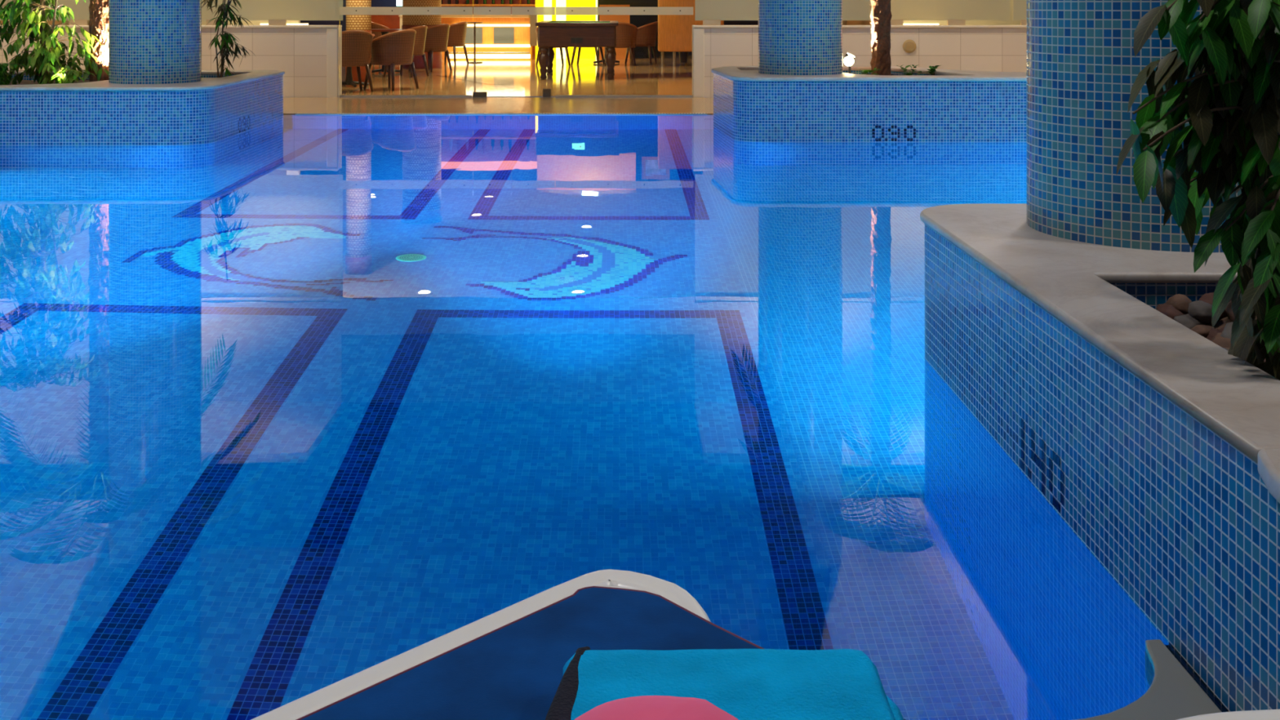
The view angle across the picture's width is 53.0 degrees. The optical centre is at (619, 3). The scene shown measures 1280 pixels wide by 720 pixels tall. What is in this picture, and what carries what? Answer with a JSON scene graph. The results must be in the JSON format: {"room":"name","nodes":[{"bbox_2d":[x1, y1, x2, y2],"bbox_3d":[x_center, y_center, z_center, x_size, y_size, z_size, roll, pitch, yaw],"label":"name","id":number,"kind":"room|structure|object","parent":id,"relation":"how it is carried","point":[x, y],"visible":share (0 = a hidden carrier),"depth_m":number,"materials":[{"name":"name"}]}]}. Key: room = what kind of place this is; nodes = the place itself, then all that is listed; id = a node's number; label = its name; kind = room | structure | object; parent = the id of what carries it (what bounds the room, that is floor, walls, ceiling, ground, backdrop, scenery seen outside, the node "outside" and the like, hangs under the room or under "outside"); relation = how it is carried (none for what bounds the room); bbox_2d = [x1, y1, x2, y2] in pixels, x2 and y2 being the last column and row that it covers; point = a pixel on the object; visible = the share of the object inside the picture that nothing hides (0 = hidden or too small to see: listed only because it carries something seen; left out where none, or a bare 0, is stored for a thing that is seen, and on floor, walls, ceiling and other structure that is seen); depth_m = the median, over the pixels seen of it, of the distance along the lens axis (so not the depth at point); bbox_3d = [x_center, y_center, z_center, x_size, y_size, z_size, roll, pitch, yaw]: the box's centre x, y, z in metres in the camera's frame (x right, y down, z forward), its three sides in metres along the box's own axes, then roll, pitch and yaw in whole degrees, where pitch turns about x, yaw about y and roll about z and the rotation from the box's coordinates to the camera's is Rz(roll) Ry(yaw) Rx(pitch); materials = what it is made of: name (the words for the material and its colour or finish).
{"room":"indoor swimming pool","nodes":[
{"label":"indoor swimming pool","id":0,"kind":"room"},
{"bbox_2d":[0,20,61,25],"bbox_3d":[-8.050,-0.220,22.600,0.100,2.800,12.800,0,0,0],"label":"wall","id":1,"kind":"structure","parent":0,"point":[56,22],"depth_m":18.09,"materials":[{"name":"brown"}]},
{"bbox_2d":[0,25,342,97],"bbox_3d":[-7.265,0.728,16.120,7.510,0.905,0.260,0,0,0],"label":"wall","id":2,"kind":"structure","parent":0,"point":[310,56],"depth_m":16.02,"materials":[{"name":"white tile"}]},
{"bbox_2d":[0,0,89,25],"bbox_3d":[-7.330,-0.552,16.120,2.460,1.655,0.160,0,0,0],"label":"window","id":3,"kind":"structure","parent":2,"relation":"in","point":[80,10],"depth_m":16.10,"materials":[{"name":"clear glass"}]},
{"bbox_2d":[201,0,342,25],"bbox_3d":[-4.765,-0.552,16.120,2.590,1.655,0.160,0,0,0],"label":"window","id":4,"kind":"structure","parent":2,"relation":"in","point":[277,12],"depth_m":16.10,"materials":[{"name":"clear glass"}]},
{"bbox_2d":[260,23,308,25],"bbox_3d":[-4.250,0.265,16.280,0.600,0.020,0.040,0,0,0],"label":"lamp","id":5,"kind":"object","parent":2,"relation":"attached to","point":[260,24],"visible":0.71,"depth_m":16.26,"materials":[{"name":"white"}]},
{"bbox_2d":[283,97,713,114],"bbox_3d":[1.000,1.276,14.830,22.000,0.208,2.340,0,0,0],"label":"floor","id":6,"kind":"structure","parent":0,"point":[291,105],"depth_m":14.69,"materials":[{"name":"beige stone"}]},
{"bbox_2d":[295,112,706,115],"bbox_3d":[-1.250,1.184,13.623,4.360,0.032,0.077,0,0,0],"label":"grate","id":7,"kind":"object","parent":6,"relation":"on","point":[298,113],"visible":0.66,"depth_m":13.58,"materials":[{"name":"beige"}]},
{"bbox_2d":[339,94,693,97],"bbox_3d":[-1.285,1.160,16.052,4.430,0.024,0.035,0,0,0],"label":"rail","id":8,"kind":"object","parent":6,"relation":"on","point":[340,95],"visible":1,"depth_m":16.04,"materials":[{"name":"silver metal"}]},
{"bbox_2d":[339,6,472,14],"bbox_3d":[-2.665,-0.085,16.048,1.662,2.470,0.014,0,0,0],"label":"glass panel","id":9,"kind":"object","parent":8,"relation":"on","point":[343,10],"visible":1,"depth_m":16.04,"materials":[{"name":"beige"}]},
{"bbox_2d":[555,6,693,14],"bbox_3d":[0.065,-0.085,16.048,1.722,2.470,0.014,0,0,0],"label":"glass panel","id":10,"kind":"object","parent":8,"relation":"on","point":[559,10],"visible":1,"depth_m":16.04,"materials":[{"name":"beige"}]},
{"bbox_2d":[342,55,692,96],"bbox_3d":[-2.400,1.174,22.600,11.200,0.001,12.800,0,0,0],"label":"floor","id":11,"kind":"structure","parent":0,"point":[521,77],"depth_m":19.55,"materials":[{"name":"beige tile"}]},
{"bbox_2d":[342,30,373,92],"bbox_3d":[-3.607,0.763,17.076,0.663,0.825,0.624,0,0,-29],"label":"tub chair","id":12,"kind":"object","parent":11,"relation":"on","point":[356,44],"visible":0.59,"depth_m":16.86,"materials":[{"name":"brown wicker"}]},
{"bbox_2d":[345,0,371,82],"bbox_3d":[-3.860,-0.220,19.000,0.388,2.800,0.388,0,0,0],"label":"column","id":13,"kind":"structure","parent":11,"relation":"on","point":[353,22],"depth_m":18.84,"materials":[{"name":"gold"}]},
{"bbox_2d":[342,34,375,87],"bbox_3d":[-3.820,0.805,18.150,0.720,0.736,0.720,0,0,0],"label":"round table","id":14,"kind":"object","parent":11,"relation":"on","point":[348,81],"visible":0.38,"depth_m":18.11,"materials":[{"name":"red wood"}]},
{"bbox_2d":[371,22,390,39],"bbox_3d":[-4.970,0.763,26.181,0.624,0.825,0.663,0,0,-44],"label":"tub chair","id":15,"kind":"object","parent":11,"relation":"on","point":[374,25],"visible":0.15,"depth_m":25.90,"materials":[{"name":"brown wicker"}]},
{"bbox_2d":[371,14,400,32],"bbox_3d":[-4.900,0.666,27.950,1.400,1.012,0.140,0,0,0],"label":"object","id":16,"kind":"structure","parent":11,"relation":"on","point":[391,21],"depth_m":27.90,"materials":[{"name":"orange wood"}]},
{"bbox_2d":[371,28,403,72],"bbox_3d":[-3.950,0.805,21.600,0.720,0.736,0.720,0,0,0],"label":"round table","id":17,"kind":"object","parent":11,"relation":"on","point":[384,31],"visible":0.44,"depth_m":21.52,"materials":[{"name":"red wood"}]},
{"bbox_2d":[363,29,418,90],"bbox_3d":[-3.096,0.763,17.537,0.624,0.825,0.663,0,0,30],"label":"tub chair","id":18,"kind":"object","parent":11,"relation":"on","point":[392,49],"visible":0.98,"depth_m":17.29,"materials":[{"name":"brown wicker"}]},
{"bbox_2d":[398,14,402,29],"bbox_3d":[-4.460,0.711,27.150,0.360,0.922,0.320,0,0,0],"label":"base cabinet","id":19,"kind":"object","parent":11,"relation":"on","point":[401,15],"visible":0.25,"depth_m":27.00,"materials":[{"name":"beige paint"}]},
{"bbox_2d":[382,25,429,77],"bbox_3d":[-3.395,0.763,20.590,0.624,0.825,0.663,0,0,21],"label":"tub chair","id":20,"kind":"object","parent":11,"relation":"on","point":[421,30],"visible":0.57,"depth_m":20.44,"materials":[{"name":"brown wicker"}]},
{"bbox_2d":[401,0,441,68],"bbox_3d":[-3.600,-0.220,23.400,0.734,2.800,0.734,0,0,0],"label":"column","id":21,"kind":"structure","parent":11,"relation":"on","point":[408,20],"depth_m":23.10,"materials":[{"name":"gold"}]},
{"bbox_2d":[408,23,452,72],"bbox_3d":[-3.247,0.763,22.185,0.624,0.825,0.663,0,0,33],"label":"tub chair","id":22,"kind":"object","parent":11,"relation":"on","point":[437,36],"visible":0.74,"depth_m":21.95,"materials":[{"name":"brown wicker"}]},
{"bbox_2d":[444,21,468,65],"bbox_3d":[-3.245,0.763,24.790,0.624,0.825,0.663,0,0,21],"label":"tub chair","id":23,"kind":"object","parent":11,"relation":"on","point":[457,31],"visible":0.76,"depth_m":24.56,"materials":[{"name":"brown wicker"}]},
{"bbox_2d":[467,22,483,62],"bbox_3d":[-2.860,0.772,25.400,0.320,0.800,0.320,0,0,0],"label":"table","id":24,"kind":"object","parent":11,"relation":"on","point":[474,61],"visible":0.9,"depth_m":25.38,"materials":[{"name":"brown metal"}]},
{"bbox_2d":[441,13,532,59],"bbox_3d":[-2.850,0.705,26.918,2.000,0.950,0.864,0,0,0],"label":"bar counter","id":25,"kind":"object","parent":11,"relation":"on","point":[500,37],"depth_m":26.70,"materials":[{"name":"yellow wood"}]},
{"bbox_2d":[441,13,529,17],"bbox_3d":[-2.855,0.265,26.935,1.990,0.070,0.830,0,0,0],"label":"countertop","id":26,"kind":"structure","parent":25,"relation":"on","point":[473,15],"depth_m":26.52,"materials":[{"name":"brown"}]},
{"bbox_2d":[529,14,537,45],"bbox_3d":[-1.772,0.540,26.600,0.145,0.680,0.200,0,0,0],"label":"upper cabinet","id":27,"kind":"object","parent":25,"relation":"attached to","point":[533,18],"visible":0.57,"depth_m":26.50,"materials":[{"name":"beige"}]},
{"bbox_2d":[441,0,535,56],"bbox_3d":[-3.250,-0.070,28.575,3.100,2.500,0.450,0,0,0],"label":"bar shelf","id":28,"kind":"object","parent":11,"relation":"on","point":[461,2],"visible":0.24,"depth_m":28.50,"materials":[{"name":"red wood"}]},
{"bbox_2d":[396,0,402,5],"bbox_3d":[-4.725,-0.080,28.225,0.350,0.280,0.050,0,0,0],"label":"screen","id":29,"kind":"object","parent":28,"relation":"attached to","point":[399,2],"visible":0.4,"depth_m":28.20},
{"bbox_2d":[535,26,570,66],"bbox_3d":[-1.242,0.763,24.174,0.663,0.825,0.624,0,0,-17],"label":"tub chair","id":30,"kind":"object","parent":11,"relation":"on","point":[536,29],"visible":0.16,"depth_m":24.09,"materials":[{"name":"brown wicker"}]},
{"bbox_2d":[436,72,692,84],"bbox_3d":[0.100,1.172,20.600,6.200,0.001,4.000,0,0,0],"label":"trim","id":31,"kind":"structure","parent":11,"relation":"on","point":[666,74],"depth_m":20.61,"materials":[{"name":"stone"}]},
{"bbox_2d":[535,20,618,79],"bbox_3d":[-0.655,0.735,20.795,1.280,0.875,2.090,0,0,0],"label":"table","id":32,"kind":"object","parent":11,"relation":"on","point":[551,33],"visible":1,"depth_m":19.79,"materials":[{"name":"brown wood"}]},
{"bbox_2d":[570,46,604,65],"bbox_3d":[-0.605,0.763,24.473,0.663,0.825,0.624,0,0,11],"label":"tub chair","id":33,"kind":"object","parent":11,"relation":"on","point":[575,47],"visible":0.2,"depth_m":24.32,"materials":[{"name":"brown wicker"}]},
{"bbox_2d":[593,46,619,63],"bbox_3d":[-0.250,0.805,25.100,0.720,0.736,0.720,0,0,0],"label":"round table","id":34,"kind":"object","parent":11,"relation":"on","point":[600,61],"visible":0.1,"depth_m":25.07,"materials":[{"name":"red wood"}]},
{"bbox_2d":[599,4,629,58],"bbox_3d":[-0.100,0.605,27.100,0.640,1.150,0.200,0,0,0],"label":"wall","id":35,"kind":"structure","parent":11,"relation":"on","point":[620,52],"depth_m":27.00,"materials":[{"name":"orange wood"}]},
{"bbox_2d":[604,22,637,66],"bbox_3d":[0.017,0.763,24.173,0.663,0.825,0.624,0,0,6],"label":"tub chair","id":36,"kind":"object","parent":11,"relation":"on","point":[626,33],"visible":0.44,"depth_m":23.93,"materials":[{"name":"brown leather"}]},
{"bbox_2d":[624,21,657,64],"bbox_3d":[0.447,0.763,24.894,0.624,0.825,0.663,0,0,13],"label":"tub chair","id":37,"kind":"object","parent":11,"relation":"on","point":[646,33],"visible":0.81,"depth_m":24.63,"materials":[{"name":"brown wicker"}]},
{"bbox_2d":[629,14,658,57],"bbox_3d":[0.535,0.651,27.650,0.630,1.042,0.100,0,0,0],"label":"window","id":38,"kind":"structure","parent":11,"relation":"on","point":[638,20],"depth_m":27.60,"materials":[{"name":"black glass"}]},
{"bbox_2d":[678,51,688,62],"bbox_3d":[1.270,1.047,25.400,0.208,0.250,0.208,0,0,0],"label":"waste bin","id":39,"kind":"object","parent":11,"relation":"on","point":[683,55],"visible":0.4,"depth_m":25.33,"materials":[{"name":"black"}]},
{"bbox_2d":[657,0,724,66],"bbox_3d":[1.340,0.222,24.150,1.220,1.900,0.500,0,0,0],"label":"tall cabinet","id":40,"kind":"object","parent":11,"relation":"on","point":[674,31],"visible":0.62,"depth_m":23.90,"materials":[{"name":"orange wood"}]},
{"bbox_2d":[300,0,758,55],"bbox_3d":[-2.400,-0.220,28.950,11.200,2.800,0.100,0,0,0],"label":"wall","id":41,"kind":"structure","parent":0,"point":[374,2],"depth_m":28.90,"materials":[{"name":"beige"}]},
{"bbox_2d":[61,0,1020,25],"bbox_3d":[0.500,-0.220,18.450,23.000,2.800,0.100,0,0,0],"label":"wall","id":42,"kind":"structure","parent":0,"point":[1011,22],"depth_m":18.40,"materials":[{"name":"beige"}]},
{"bbox_2d":[535,0,597,58],"bbox_3d":[-1.120,0.380,27.210,1.320,1.600,0.100,0,0,0],"label":"wall","id":43,"kind":"structure","parent":0,"point":[585,52],"depth_m":27.20,"materials":[{"name":"yellow"}]},
{"bbox_2d":[692,25,1026,97],"bbox_3d":[6.470,0.728,16.120,11.100,0.905,0.260,0,0,0],"label":"wall","id":44,"kind":"structure","parent":0,"point":[988,48],"depth_m":16.02,"materials":[{"name":"white tile"}]},
{"bbox_2d":[694,0,758,25],"bbox_3d":[1.685,-0.552,16.120,1.470,1.655,0.160,0,0,0],"label":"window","id":45,"kind":"structure","parent":44,"relation":"in","point":[711,12],"depth_m":16.10,"materials":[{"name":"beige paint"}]},
{"bbox_2d":[902,39,915,53],"bbox_3d":[3.620,0.535,16.008,0.166,0.166,0.020,0,0,0],"label":"disc","id":46,"kind":"object","parent":44,"relation":"attached to","point":[908,46],"visible":1,"depth_m":16.00,"materials":[{"name":"brown"}]},
{"bbox_2d":[903,23,938,25],"bbox_3d":[3.750,0.265,16.280,0.600,0.020,0.040,0,0,0],"label":"lamp","id":47,"kind":"object","parent":44,"relation":"attached to","point":[904,24],"visible":0.64,"depth_m":16.26,"materials":[{"name":"white"}]},
{"bbox_2d":[842,0,1009,25],"bbox_3d":[3.680,-0.552,16.120,2.440,1.655,0.160,0,0,0],"label":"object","id":48,"kind":"structure","parent":44,"relation":"in","point":[956,12],"depth_m":16.10,"materials":[{"name":"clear glass"}]},
{"bbox_2d":[1013,0,1026,25],"bbox_3d":[6.170,-0.552,16.120,2.460,1.655,0.160,0,0,0],"label":"window","id":49,"kind":"structure","parent":44,"relation":"in","point":[1019,6],"depth_m":16.10,"materials":[{"name":"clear glass"}]},
{"bbox_2d":[846,20,871,25],"bbox_3d":[3.250,-0.220,22.600,0.100,2.800,12.800,0,0,0],"label":"wall","id":50,"kind":"structure","parent":0,"point":[848,22],"depth_m":17.09,"materials":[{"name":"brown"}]},
{"bbox_2d":[1073,639,1222,719],"bbox_3d":[-2.998,1.243,0.189,8.003,0.134,4.378,0,0,0],"label":"floor","id":51,"kind":"structure","parent":0,"point":[1173,694],"depth_m":2.17,"materials":[{"name":"grey stone"}]},
{"bbox_2d":[250,568,906,719],"bbox_3d":[-0.377,0.992,0.929,0.829,0.377,1.893,0,0,45],"label":"sun lounger","id":52,"kind":"object","parent":51,"relation":"on","point":[508,663],"visible":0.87,"depth_m":1.59,"materials":[{"name":"white plastic"}]},
{"bbox_2d":[545,646,903,719],"bbox_3d":[0.113,0.755,1.264,0.404,0.096,0.491,0,0,0],"label":"folded towel","id":53,"kind":"object","parent":52,"relation":"on","point":[746,684],"depth_m":1.41,"materials":[{"name":"blue fabric"}]},
{"bbox_2d":[1176,709,1279,719],"bbox_3d":[0.748,0.986,1.219,0.415,0.381,0.478,0,0,0],"label":"side table","id":54,"kind":"object","parent":51,"relation":"on","point":[1267,714],"visible":1,"depth_m":1.43,"materials":[{"name":"white plastic"}]},
{"label":"floor","id":55,"kind":"structure","parent":0,"visible":0},
{"bbox_2d":[0,70,284,145],"bbox_3d":[-6.213,1.643,12.010,5.575,1.894,2.740,0,0,0],"label":"planter","id":56,"kind":"object","parent":55,"relation":"on","point":[213,108],"visible":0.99,"depth_m":10.66,"materials":[{"name":"blue tile"}]},
{"bbox_2d":[0,62,26,84],"bbox_3d":[-5.704,0.657,11.679,0.690,0.287,0.303,0,0,0],"label":"shrub","id":57,"kind":"object","parent":56,"relation":"in","point":[3,67],"visible":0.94,"depth_m":11.70,"materials":[{"name":"green plant"}]},
{"bbox_2d":[0,0,108,84],"bbox_3d":[-5.386,-0.194,11.971,1.638,2.092,0.667,0,0,2],"label":"plant","id":58,"kind":"object","parent":56,"relation":"on","point":[45,60],"visible":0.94,"depth_m":11.94,"materials":[{"name":"green plant"}]},
{"bbox_2d":[50,62,94,83],"bbox_3d":[-4.984,0.671,11.712,0.309,0.262,0.300,0,0,27],"label":"shrub","id":59,"kind":"object","parent":56,"relation":"in","point":[73,75],"visible":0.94,"depth_m":11.69,"materials":[{"name":"green plant"}]},
{"bbox_2d":[88,0,108,81],"bbox_3d":[-5.005,-0.893,12.055,3.146,3.418,2.869,0,0,29],"label":"palm tree","id":60,"kind":"object","parent":56,"relation":"on","point":[98,10],"visible":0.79,"depth_m":12.03,"materials":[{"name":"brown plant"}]},
{"bbox_2d":[108,0,201,84],"bbox_3d":[-4.130,-1.660,11.430,0.776,4.720,0.776,0,0,0],"label":"column","id":61,"kind":"structure","parent":56,"relation":"on","point":[151,42],"depth_m":11.10,"materials":[{"name":"blue tile"}]},
{"bbox_2d":[201,0,254,77],"bbox_3d":[-3.810,0.240,12.432,0.452,1.121,0.421,0,0,22],"label":"bamboo plant","id":62,"kind":"object","parent":56,"relation":"on","point":[224,9],"visible":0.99,"depth_m":12.44,"materials":[{"name":"green plant"}]},
{"bbox_2d":[0,114,1229,719],"bbox_3d":[0.100,1.945,7.680,12.800,1.530,11.960,0,0,0],"label":"pool water","id":63,"kind":"object","parent":55,"relation":"in","point":[293,406],"visible":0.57,"depth_m":3.63,"materials":[{"name":"blue liquid"}]},
{"bbox_2d":[711,66,1026,142],"bbox_3d":[4.202,1.609,11.890,6.636,1.962,1.980,0,0,0],"label":"planter","id":64,"kind":"object","parent":55,"relation":"on","point":[948,105],"visible":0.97,"depth_m":10.92,"materials":[{"name":"blue tile"}]},
{"bbox_2d":[758,0,842,75],"bbox_3d":[1.632,-1.694,11.580,0.752,4.652,0.752,0,0,0],"label":"column","id":65,"kind":"structure","parent":64,"relation":"on","point":[796,37],"depth_m":11.25,"materials":[{"name":"blue tile"}]},
{"bbox_2d":[843,53,855,73],"bbox_3d":[2.215,0.604,12.361,0.114,0.252,0.104,0,0,0],"label":"spotlight","id":66,"kind":"object","parent":64,"relation":"on","point":[846,54],"visible":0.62,"depth_m":12.35,"materials":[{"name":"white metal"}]},
{"bbox_2d":[844,56,853,66],"bbox_3d":[2.165,0.545,12.102,0.096,0.096,0.036,0,0,0],"label":"light","id":67,"kind":"object","parent":66,"relation":"attached to","point":[848,60],"visible":1,"depth_m":12.09,"materials":[{"name":"white"}]},
{"bbox_2d":[858,67,881,75],"bbox_3d":[2.343,0.662,12.061,0.210,0.116,0.242,0,0,26],"label":"plant","id":68,"kind":"object","parent":64,"relation":"on","point":[865,72],"visible":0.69,"depth_m":12.06,"materials":[{"name":"green plant"}]},
{"bbox_2d":[869,0,892,75],"bbox_3d":[2.519,-0.908,12.153,3.024,3.290,2.743,0,0,0],"label":"palm tree","id":69,"kind":"object","parent":64,"relation":"on","point":[881,15],"visible":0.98,"depth_m":12.15,"materials":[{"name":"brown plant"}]},
{"bbox_2d":[897,64,929,75],"bbox_3d":[2.764,0.644,11.959,0.384,0.152,0.179,0,0,0],"label":"plant","id":70,"kind":"object","parent":64,"relation":"on","point":[907,66],"visible":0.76,"depth_m":11.94,"materials":[{"name":"green plant"}]},
{"bbox_2d":[926,65,940,75],"bbox_3d":[2.929,0.645,11.896,0.216,0.150,0.189,0,0,0],"label":"plant","id":71,"kind":"object","parent":64,"relation":"on","point":[932,69],"visible":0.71,"depth_m":11.88,"materials":[{"name":"green plant"}]},
{"bbox_2d":[920,203,1279,711],"bbox_3d":[2.587,1.643,1.494,3.265,1.894,5.988,0,0,0],"label":"planter","id":72,"kind":"object","parent":55,"relation":"on","point":[1157,444],"visible":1,"depth_m":2.67,"materials":[{"name":"blue tile"}]},
{"bbox_2d":[1026,0,1242,252],"bbox_3d":[1.668,-1.659,3.985,0.770,4.722,0.770,0,0,0],"label":"column","id":73,"kind":"structure","parent":72,"relation":"on","point":[1082,68],"depth_m":3.74,"materials":[{"name":"blue tile"}]},
{"bbox_2d":[1173,313,1204,328],"bbox_3d":[1.423,0.800,3.199,0.084,0.046,0.060,0,0,-27],"label":"pebble","id":74,"kind":"object","parent":72,"relation":"on","point":[1186,320],"visible":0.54,"depth_m":3.18,"materials":[{"name":"grey stone"}]},
{"bbox_2d":[1187,300,1212,323],"bbox_3d":[1.453,0.770,3.200,0.066,0.056,0.074,0,0,-2],"label":"pebble","id":75,"kind":"object","parent":74,"relation":"on","point":[1200,310],"visible":0.81,"depth_m":3.18,"materials":[{"name":"grey stone"}]},
{"bbox_2d":[1116,0,1279,380],"bbox_3d":[1.581,0.047,2.705,1.253,1.736,1.014,0,0,-8],"label":"plant","id":76,"kind":"object","parent":72,"relation":"on","point":[1225,65],"visible":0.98,"depth_m":2.51,"materials":[{"name":"green plant"}]},
{"bbox_2d":[1190,324,1214,337],"bbox_3d":[1.411,0.801,3.114,0.074,0.042,0.062,0,0,-26],"label":"pebble","id":77,"kind":"object","parent":72,"relation":"on","point":[1202,330],"visible":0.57,"depth_m":3.09,"materials":[{"name":"brown stone"}]},
{"bbox_2d":[1204,328,1222,340],"bbox_3d":[1.435,0.817,3.085,0.065,0.063,0.083,0,0,-12],"label":"pebble","id":78,"kind":"object","parent":72,"relation":"on","point":[1212,332],"visible":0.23,"depth_m":3.08,"materials":[{"name":"red stone"}]},
{"bbox_2d":[1210,332,1231,347],"bbox_3d":[1.432,0.810,3.032,0.075,0.068,0.103,0,0,8],"label":"pebble","id":79,"kind":"object","parent":72,"relation":"on","point":[1218,340],"visible":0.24,"depth_m":3.01,"materials":[{"name":"brown stone"}]},
{"bbox_2d":[1213,316,1232,329],"bbox_3d":[1.509,0.816,3.174,0.086,0.081,0.120,0,0,19],"label":"pebble","id":80,"kind":"object","parent":72,"relation":"on","point":[1222,322],"visible":0.14,"depth_m":3.17,"materials":[{"name":"brown stone"}]},
{"bbox_2d":[1225,300,1257,322],"bbox_3d":[1.540,0.765,3.158,0.096,0.095,0.098,0,0,38],"label":"pebble","id":81,"kind":"object","parent":80,"relation":"on","point":[1228,310],"visible":0.11,"depth_m":3.16,"materials":[{"name":"brown stone"}]},
{"bbox_2d":[1220,322,1233,339],"bbox_3d":[1.463,0.792,3.029,0.093,0.069,0.089,0,0,37],"label":"pebble","id":82,"kind":"object","parent":72,"relation":"on","point":[1226,333],"visible":0.19,"depth_m":3.03,"materials":[{"name":"grey stone"}]},
{"bbox_3d":[1.496,0.814,3.260,0.074,0.055,0.130,16,-11,14],"label":"pebble","id":83,"kind":"object","parent":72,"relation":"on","visible":0},
{"bbox_2d":[1199,292,1230,318],"bbox_3d":[1.508,0.766,3.251,0.080,0.075,0.104,0,0,19],"label":"pebble","id":84,"kind":"object","parent":83,"relation":"on","point":[1207,297],"visible":0.2,"depth_m":3.23,"materials":[{"name":"red stone"}]},
{"bbox_3d":[1.434,0.817,3.312,0.088,0.059,0.063,12,-27,-42],"label":"pebble","id":85,"kind":"object","parent":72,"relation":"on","visible":0},
{"bbox_2d":[1155,302,1184,319],"bbox_3d":[1.412,0.798,3.284,0.076,0.064,0.068,0,0,-17],"label":"pebble","id":86,"kind":"object","parent":85,"relation":"on","point":[1169,310],"visible":0.48,"depth_m":3.26,"materials":[{"name":"red stone"}]},
{"bbox_2d":[1165,293,1191,314],"bbox_3d":[1.435,0.774,3.292,0.062,0.057,0.061,0,0,-37],"label":"pebble","id":87,"kind":"object","parent":85,"relation":"on","point":[1180,302],"visible":0.77,"depth_m":3.27,"materials":[{"name":"brown stone"}]},
{"bbox_3d":[0.500,-1.970,16.110,23.000,1.300,0.180,0,0,0],"label":"wall","id":88,"kind":"structure","parent":0,"visible":0},
{"bbox_2d":[473,6,555,14],"bbox_3d":[-1.315,-0.085,16.048,1.022,2.470,0.014,0,0,0],"label":"door","id":89,"kind":"structure","parent":88,"relation":"in","point":[515,10],"depth_m":16.04,"materials":[{"name":"beige"}]},
{"bbox_2d":[472,92,486,97],"bbox_3d":[-1.745,1.141,16.050,0.170,0.062,0.060,0,0,0],"label":"shoe","id":90,"kind":"object","parent":89,"relation":"attached to","point":[474,94],"visible":1,"depth_m":16.02,"materials":[{"name":"grey metal"}]},
{"bbox_2d":[542,88,551,97],"bbox_3d":[-0.905,1.121,16.050,0.100,0.102,0.060,0,0,0],"label":"shoe","id":91,"kind":"object","parent":89,"relation":"attached to","point":[546,92],"visible":1,"depth_m":16.02,"materials":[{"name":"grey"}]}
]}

